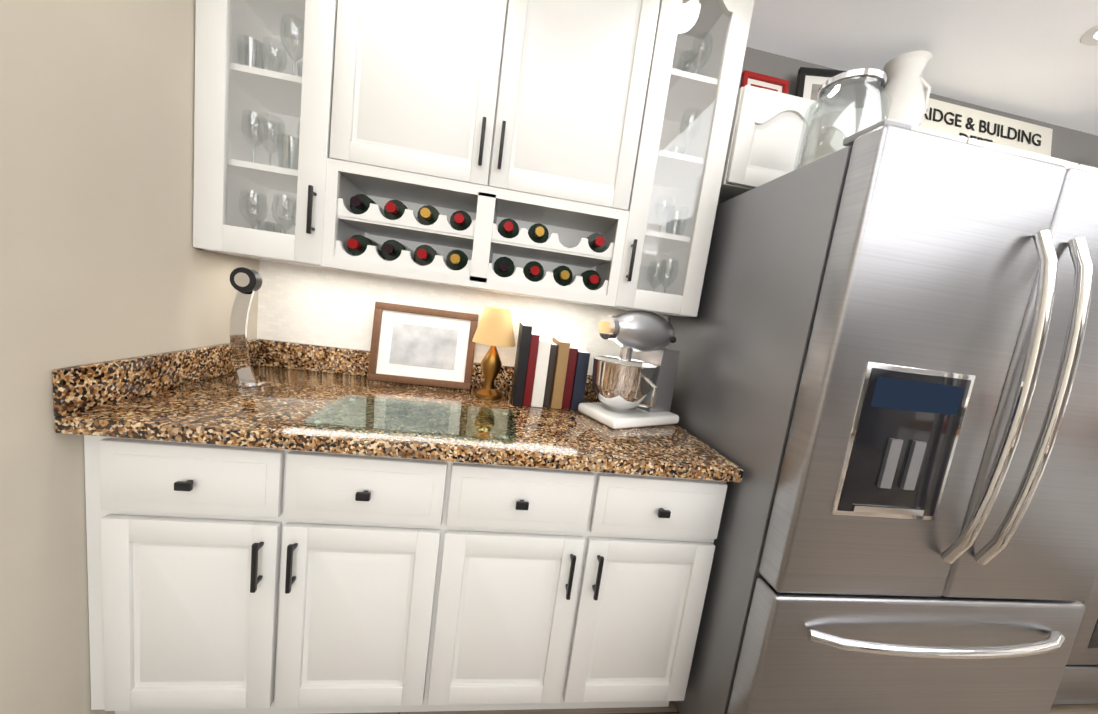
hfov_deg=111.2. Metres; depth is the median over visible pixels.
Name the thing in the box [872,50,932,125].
pitcher
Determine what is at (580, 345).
electrical outlet
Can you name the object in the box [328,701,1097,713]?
floor
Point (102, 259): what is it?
wall
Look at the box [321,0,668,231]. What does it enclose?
upper cabinet
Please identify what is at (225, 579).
base cabinet
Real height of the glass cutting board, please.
0.010 m
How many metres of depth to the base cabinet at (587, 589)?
1.09 m
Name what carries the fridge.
on the floor
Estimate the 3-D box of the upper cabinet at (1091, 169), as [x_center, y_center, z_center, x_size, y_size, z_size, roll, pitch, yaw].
[2.391,-0.540,1.707,0.866,0.405,0.330,7,7,-8]
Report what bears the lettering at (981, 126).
attached to the sign at (977, 116)
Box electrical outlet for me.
[571,342,586,350]
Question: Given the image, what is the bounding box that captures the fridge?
[665,119,1097,713]
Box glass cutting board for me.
[304,395,516,440]
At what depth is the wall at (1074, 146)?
1.74 m
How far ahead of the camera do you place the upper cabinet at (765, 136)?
1.30 m
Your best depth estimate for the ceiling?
1.44 m
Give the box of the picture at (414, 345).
[367,302,478,389]
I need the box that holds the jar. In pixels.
[794,68,891,169]
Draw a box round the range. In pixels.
[1052,574,1097,704]
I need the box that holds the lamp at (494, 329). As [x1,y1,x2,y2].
[472,306,514,398]
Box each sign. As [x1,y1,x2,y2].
[920,98,1052,156]
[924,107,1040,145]
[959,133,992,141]
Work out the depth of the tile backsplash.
1.52 m
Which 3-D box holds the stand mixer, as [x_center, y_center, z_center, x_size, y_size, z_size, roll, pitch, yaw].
[0.336,0.036,1.386,0.351,0.409,0.283,3,9,-33]
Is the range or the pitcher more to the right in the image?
the range
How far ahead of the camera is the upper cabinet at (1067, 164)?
1.41 m
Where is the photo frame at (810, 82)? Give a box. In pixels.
[795,67,859,108]
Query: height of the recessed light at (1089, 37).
0.006 m
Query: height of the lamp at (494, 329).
0.348 m
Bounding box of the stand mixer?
[578,311,679,428]
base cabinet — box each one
[84,435,479,713]
[452,464,726,710]
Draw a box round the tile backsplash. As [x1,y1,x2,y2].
[257,260,669,374]
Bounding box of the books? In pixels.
[511,322,589,409]
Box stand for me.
[225,267,267,386]
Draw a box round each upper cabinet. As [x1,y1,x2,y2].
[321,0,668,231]
[717,85,842,204]
[884,117,1088,170]
[1085,166,1097,173]
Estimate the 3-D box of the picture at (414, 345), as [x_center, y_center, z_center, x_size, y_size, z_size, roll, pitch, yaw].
[-0.502,-0.042,1.511,0.400,0.310,0.052,7,7,-8]
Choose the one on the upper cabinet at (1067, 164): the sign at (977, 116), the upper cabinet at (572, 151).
the sign at (977, 116)
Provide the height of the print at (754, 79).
0.200 m
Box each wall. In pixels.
[0,0,258,713]
[738,47,1097,167]
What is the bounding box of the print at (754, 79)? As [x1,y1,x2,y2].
[740,70,788,93]
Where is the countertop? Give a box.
[52,339,743,481]
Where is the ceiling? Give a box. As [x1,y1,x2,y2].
[746,0,1097,135]
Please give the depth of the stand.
1.17 m
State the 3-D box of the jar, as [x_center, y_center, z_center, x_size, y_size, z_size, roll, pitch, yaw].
[0.803,-0.621,1.032,0.190,0.229,0.190,7,7,-8]
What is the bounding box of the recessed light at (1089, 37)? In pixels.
[1079,25,1097,45]
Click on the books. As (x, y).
(551, 374)
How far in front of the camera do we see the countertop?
1.04 m
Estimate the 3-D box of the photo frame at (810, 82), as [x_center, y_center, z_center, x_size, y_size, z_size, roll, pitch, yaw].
[1.137,-1.036,1.537,0.250,0.278,0.067,8,7,4]

